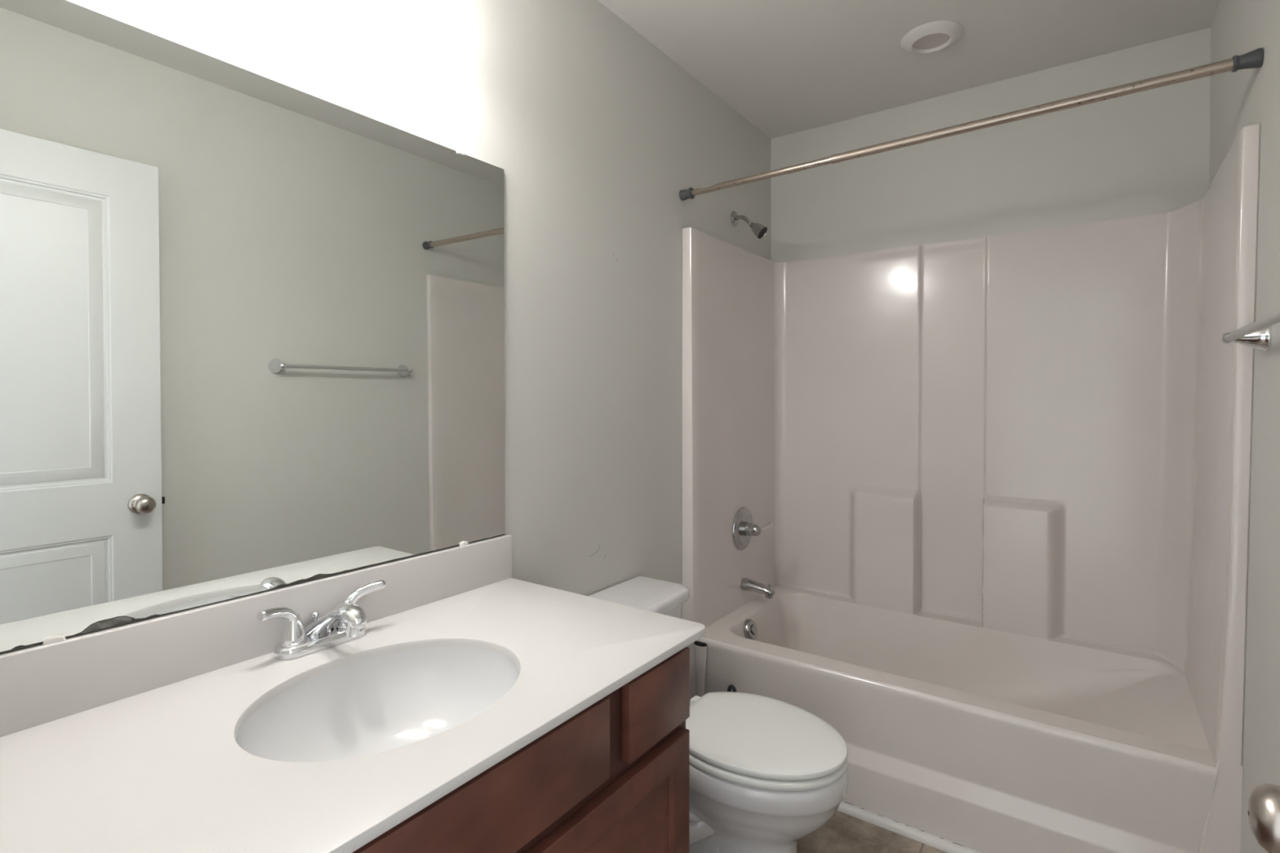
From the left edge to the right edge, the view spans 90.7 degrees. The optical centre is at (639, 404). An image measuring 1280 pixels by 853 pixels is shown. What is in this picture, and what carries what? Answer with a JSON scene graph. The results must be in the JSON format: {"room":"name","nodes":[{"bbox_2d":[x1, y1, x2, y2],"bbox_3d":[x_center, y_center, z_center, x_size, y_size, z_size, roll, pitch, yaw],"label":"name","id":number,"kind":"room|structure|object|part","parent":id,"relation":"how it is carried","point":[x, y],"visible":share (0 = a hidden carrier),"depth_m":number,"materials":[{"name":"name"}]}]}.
{"room":"bathroom","nodes":[
{"label":"bathroom","id":0,"kind":"room"},
{"bbox_2d":[0,0,771,654],"bbox_3d":[-0.222,0.018,1.876,0.101,2.477,2.915,1,1,36],"label":"wall","id":1,"kind":"structure","parent":0,"point":[596,134],"depth_m":1.81,"materials":[{"name":"paint"}]},
{"bbox_2d":[0,0,505,653],"bbox_3d":[-0.645,-0.126,1.187,0.010,0.939,1.034,1,1,36],"label":"wall mirror","id":2,"kind":"object","parent":1,"relation":"attached to","point":[251,324],"visible":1,"depth_m":1.07,"materials":[{"name":"clear glass"}]},
{"bbox_2d":[0,534,511,737],"bbox_3d":[-0.649,0.394,1.184,0.018,0.110,1.080,1,1,36],"label":"backsplash","id":3,"kind":"structure","parent":1,"relation":"attached to","point":[40,684],"depth_m":1.05,"materials":[{"name":"white stone"}]},
{"bbox_2d":[730,210,767,239],"bbox_3d":[0.452,-0.743,2.596,0.147,0.131,0.065,1,1,36],"label":"showerhead","id":4,"kind":"object","parent":1,"relation":"attached to","point":[759,230],"visible":1,"depth_m":2.58,"materials":[{"name":"silver metal"}]},
{"bbox_3d":[0.429,-0.760,2.612,0.078,0.052,0.017,1,1,36],"label":"arm","id":5,"kind":"part","parent":4,"relation":"part of","materials":[{"name":"silver metal"}]},
{"bbox_2d":[679,47,1263,200],"bbox_3d":[0.772,-0.771,1.859,1.524,0.067,0.041,1,1,36],"label":"shower rod","id":6,"kind":"object","parent":1,"relation":"attached to","point":[1253,59],"visible":1,"depth_m":1.68,"materials":[{"name":"grey metal"}]},
{"bbox_2d":[679,186,694,200],"bbox_3d":[0.171,-0.763,2.289,0.046,0.041,0.041,1,1,36],"label":"cup","id":7,"kind":"object","parent":6,"relation":"on","point":[684,194],"depth_m":2.28,"materials":[{"name":"grey rubber"}]},
{"bbox_2d":[1231,47,1263,72],"bbox_3d":[1.372,-0.778,1.429,0.049,0.041,0.041,1,1,36],"label":"cup","id":8,"kind":"object","parent":6,"relation":"on","point":[1253,59],"depth_m":1.42,"materials":[{"name":"grey rubber"}]},
{"bbox_2d":[796,810,946,852],"bbox_3d":[0.176,1.307,1.055,1.724,0.080,3.815,1,1,36],"label":"floor","id":9,"kind":"structure","parent":0,"point":[843,833],"depth_m":1.82,"materials":[{"name":"tile"}]},
{"bbox_2d":[352,646,689,852],"bbox_3d":[-0.429,0.868,1.016,0.572,0.799,1.049,1,1,36],"label":"vanity cabinet","id":10,"kind":"object","parent":9,"relation":"on","point":[612,777],"visible":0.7,"depth_m":1.01,"materials":[{"name":"brown wood"}]},
{"bbox_2d":[0,534,705,852],"bbox_3d":[-0.414,0.405,1.016,0.594,0.126,1.082,1,1,36],"label":"countertop","id":11,"kind":"structure","parent":10,"relation":"on","point":[122,739],"depth_m":0.91,"materials":[{"name":"white stone"}]},
{"bbox_2d":[257,579,385,660],"bbox_3d":[-0.581,0.400,1.173,0.177,0.097,0.177,0,1,-9],"label":"faucet","id":12,"kind":"object","parent":11,"relation":"on","point":[297,641],"visible":1,"depth_m":1.13,"materials":[{"name":"silver metal"}]},
{"bbox_3d":[-0.635,0.377,1.113,0.021,0.049,0.077,0,1,19],"label":"lever","id":13,"kind":"part","parent":12,"relation":"part of","materials":[{"name":"silver metal"}]},
{"bbox_3d":[-0.625,0.403,1.140,0.045,0.055,0.045,1,1,36],"label":"handle","id":14,"kind":"part","parent":12,"relation":"part of","materials":[{"name":"silver metal"}]},
{"bbox_3d":[-0.615,0.418,1.197,0.017,0.054,0.017,1,1,36],"label":"lift rod","id":15,"kind":"part","parent":12,"relation":"part of","materials":[{"name":"silver metal"}]},
{"bbox_3d":[-0.551,0.399,1.151,0.165,0.085,0.060,1,1,36],"label":"spout","id":16,"kind":"part","parent":12,"relation":"part of","materials":[{"name":"silver metal"}]},
{"bbox_3d":[-0.565,0.402,1.225,0.045,0.055,0.045,1,1,36],"label":"handle","id":17,"kind":"part","parent":12,"relation":"part of","materials":[{"name":"silver metal"}]},
{"bbox_3d":[-0.542,0.375,1.242,0.077,0.049,0.021,-1,1,-38],"label":"lever","id":18,"kind":"part","parent":12,"relation":"part of","materials":[{"name":"silver metal"}]},
{"bbox_2d":[235,646,519,762],"bbox_3d":[-0.394,0.547,1.010,0.388,0.158,0.473,1,1,36],"label":"sink","id":19,"kind":"object","parent":11,"relation":"in","point":[380,704],"visible":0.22,"depth_m":1.14,"materials":[{"name":"white ceramic"}]},
{"bbox_3d":[-0.220,0.820,0.866,0.019,0.699,1.049,1,1,36],"label":"frame","id":20,"kind":"part","parent":10,"relation":"part of","materials":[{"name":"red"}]},
{"bbox_3d":[-0.056,0.897,1.063,0.019,0.490,0.508,1,1,36],"label":"door","id":21,"kind":"part","parent":10,"relation":"part of","materials":[{"name":"brown wood"}]},
{"bbox_3d":[0.033,0.554,1.183,0.020,0.140,0.202,1,1,36],"label":"drawer","id":22,"kind":"part","parent":10,"relation":"part of","materials":[{"name":"brown wood"}]},
{"bbox_2d":[587,575,848,852],"bbox_3d":[0.185,0.915,1.719,0.746,0.686,0.434,1,1,36],"label":"toilet","id":23,"kind":"object","parent":9,"relation":"on","point":[766,774],"visible":0.59,"depth_m":1.54,"materials":[{"name":"white ceramic"}]},
{"bbox_3d":[-0.029,0.589,1.869,0.219,0.038,0.434,1,1,36],"label":"tank lid","id":24,"kind":"part","parent":23,"relation":"part of","materials":[{"name":"white ceramic"}]},
{"bbox_3d":[-0.033,0.745,1.873,0.198,0.274,0.406,1,1,36],"label":"tank","id":25,"kind":"part","parent":23,"relation":"part of","materials":[{"name":"white ceramic"}]},
{"bbox_3d":[0.310,0.846,1.629,0.436,0.022,0.370,1,1,36],"label":"lid","id":26,"kind":"part","parent":23,"relation":"part of","materials":[{"name":"white plastic"}]},
{"bbox_3d":[0.270,1.070,1.661,0.538,0.378,0.379,1,1,36],"label":"bowl","id":27,"kind":"part","parent":23,"relation":"part of","materials":[{"name":"white ceramic"}]},
{"bbox_3d":[0.304,0.870,1.634,0.452,0.020,0.378,1,1,36],"label":"seat","id":28,"kind":"part","parent":23,"relation":"part of","materials":[{"name":"white plastic"}]},
{"bbox_2d":[727,684,736,692],"bbox_3d":[0.313,0.928,2.083,0.030,0.027,0.043,1,1,36],"label":"shutoff valve","id":29,"kind":"object","parent":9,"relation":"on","point":[730,687],"visible":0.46,"depth_m":2.06,"materials":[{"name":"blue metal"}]},
{"bbox_2d":[681,123,1260,852],"bbox_3d":[0.993,0.305,2.181,1.525,1.893,0.809,1,1,36],"label":"bathtub","id":30,"kind":"object","parent":9,"relation":"on","point":[1002,482],"visible":0.98,"depth_m":2.25,"materials":[{"name":"plastic"}]},
{"bbox_2d":[743,618,757,639],"bbox_3d":[0.424,0.885,2.481,0.065,0.086,0.080,1,1,36],"label":"overflow cover","id":31,"kind":"object","parent":30,"relation":"attached to","point":[750,630],"visible":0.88,"depth_m":2.45,"materials":[{"name":"silver metal"}]},
{"bbox_2d":[732,506,773,550],"bbox_3d":[0.464,0.512,2.582,0.103,0.177,0.177,1,1,36],"label":"shower valve","id":32,"kind":"object","parent":30,"relation":"attached to","point":[744,528],"visible":1,"depth_m":2.58,"materials":[{"name":"silver metal"}]},
{"bbox_3d":[0.428,0.511,2.608,0.014,0.177,0.177,1,1,36],"label":"plate","id":33,"kind":"part","parent":32,"relation":"part of","materials":[{"name":"silver metal"}]},
{"bbox_3d":[0.461,0.512,2.584,0.070,0.058,0.058,1,1,36],"label":"stem","id":34,"kind":"part","parent":32,"relation":"part of","materials":[{"name":"silver metal"}]},
{"bbox_3d":[0.509,0.506,2.598,0.090,0.036,0.030,-1,1,-34],"label":"lever","id":35,"kind":"part","parent":32,"relation":"part of","materials":[{"name":"silver metal"}]},
{"bbox_2d":[740,577,775,598],"bbox_3d":[0.476,0.747,2.585,0.156,0.060,0.055,1,1,36],"label":"tub spout","id":36,"kind":"object","parent":30,"relation":"attached to","point":[746,584],"visible":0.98,"depth_m":2.56,"materials":[{"name":"silver metal"}]},
{"bbox_2d":[764,594,773,598],"bbox_3d":[0.522,0.769,2.553,0.033,0.016,0.033,1,1,36],"label":"outlet","id":37,"kind":"object","parent":36,"relation":"attached to","point":[768,596],"depth_m":2.54,"materials":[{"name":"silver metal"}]},
{"bbox_2d":[836,800,980,852],"bbox_3d":[0.752,1.244,1.866,1.345,0.024,0.020,1,1,36],"label":"trim","id":38,"kind":"structure","parent":30,"relation":"attached to","point":[944,845],"depth_m":1.85,"materials":[{"name":"white paint"}]},
{"bbox_2d":[703,585,1214,765],"bbox_3d":[0.980,0.982,2.211,1.460,0.288,0.753,1,1,36],"label":"basin","id":39,"kind":"object","parent":30,"relation":"in","point":[1135,699],"depth_m":2.11,"materials":[{"name":"plastic"}]},
{"bbox_2d":[598,0,1219,138],"bbox_3d":[0.438,-1.254,1.387,1.724,0.080,2.915,1,1,36],"label":"ceiling","id":40,"kind":"structure","parent":0,"point":[788,67],"depth_m":2.13,"materials":[{"name":"white paint"}]},
{"bbox_2d":[900,20,963,53],"bbox_3d":[0.969,-1.213,2.102,0.189,0.022,0.189,1,1,36],"label":"recessed light","id":41,"kind":"object","parent":40,"relation":"in","point":[934,36],"visible":1,"depth_m":2.08,"materials":[{"name":"white paint"}]},
{"bbox_2d":[770,26,1211,262],"bbox_3d":[1.270,0.009,2.540,1.554,2.477,0.100,1,1,36],"label":"wall","id":42,"kind":"structure","parent":0,"point":[1145,153],"depth_m":2.38,"materials":[{"name":"paint"}]},
{"bbox_2d":[1208,0,1279,852],"bbox_3d":[1.091,0.030,0.937,0.120,2.477,2.715,1,1,36],"label":"wall","id":43,"kind":"structure","parent":0,"point":[1240,99],"depth_m":1.36,"materials":[{"name":"paint"}]},
{"bbox_2d":[1220,310,1279,351],"bbox_3d":[1.105,-0.139,1.095,0.075,0.061,0.648,1,1,36],"label":"towel bar","id":44,"kind":"object","parent":43,"relation":"attached to","point":[1258,335],"visible":1,"depth_m":1.29,"materials":[{"name":"silver metal"}]},
{"bbox_2d":[1220,332,1235,343],"bbox_3d":[1.256,-0.142,1.349,0.025,0.025,0.027,1,1,36],"label":"socket","id":45,"kind":"object","parent":44,"relation":"attached to","point":[1223,338],"depth_m":1.34,"materials":[{"name":"metal"}]},
{"bbox_3d":[1.284,-0.142,1.329,0.055,0.061,0.061,1,1,36],"label":"post","id":46,"kind":"part","parent":44,"relation":"part of","materials":[{"name":"silver metal"}]},
{"bbox_3d":[-0.390,0.039,0.254,1.514,2.477,0.120,1,1,36],"label":"wall","id":47,"kind":"structure","parent":0,"visible":0},
{"bbox_2d":[1247,783,1279,852],"bbox_3d":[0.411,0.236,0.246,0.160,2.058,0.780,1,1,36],"label":"door knob","id":48,"kind":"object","parent":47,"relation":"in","point":[1264,802],"depth_m":0.53,"materials":[{"name":"silver metal"}]}
]}

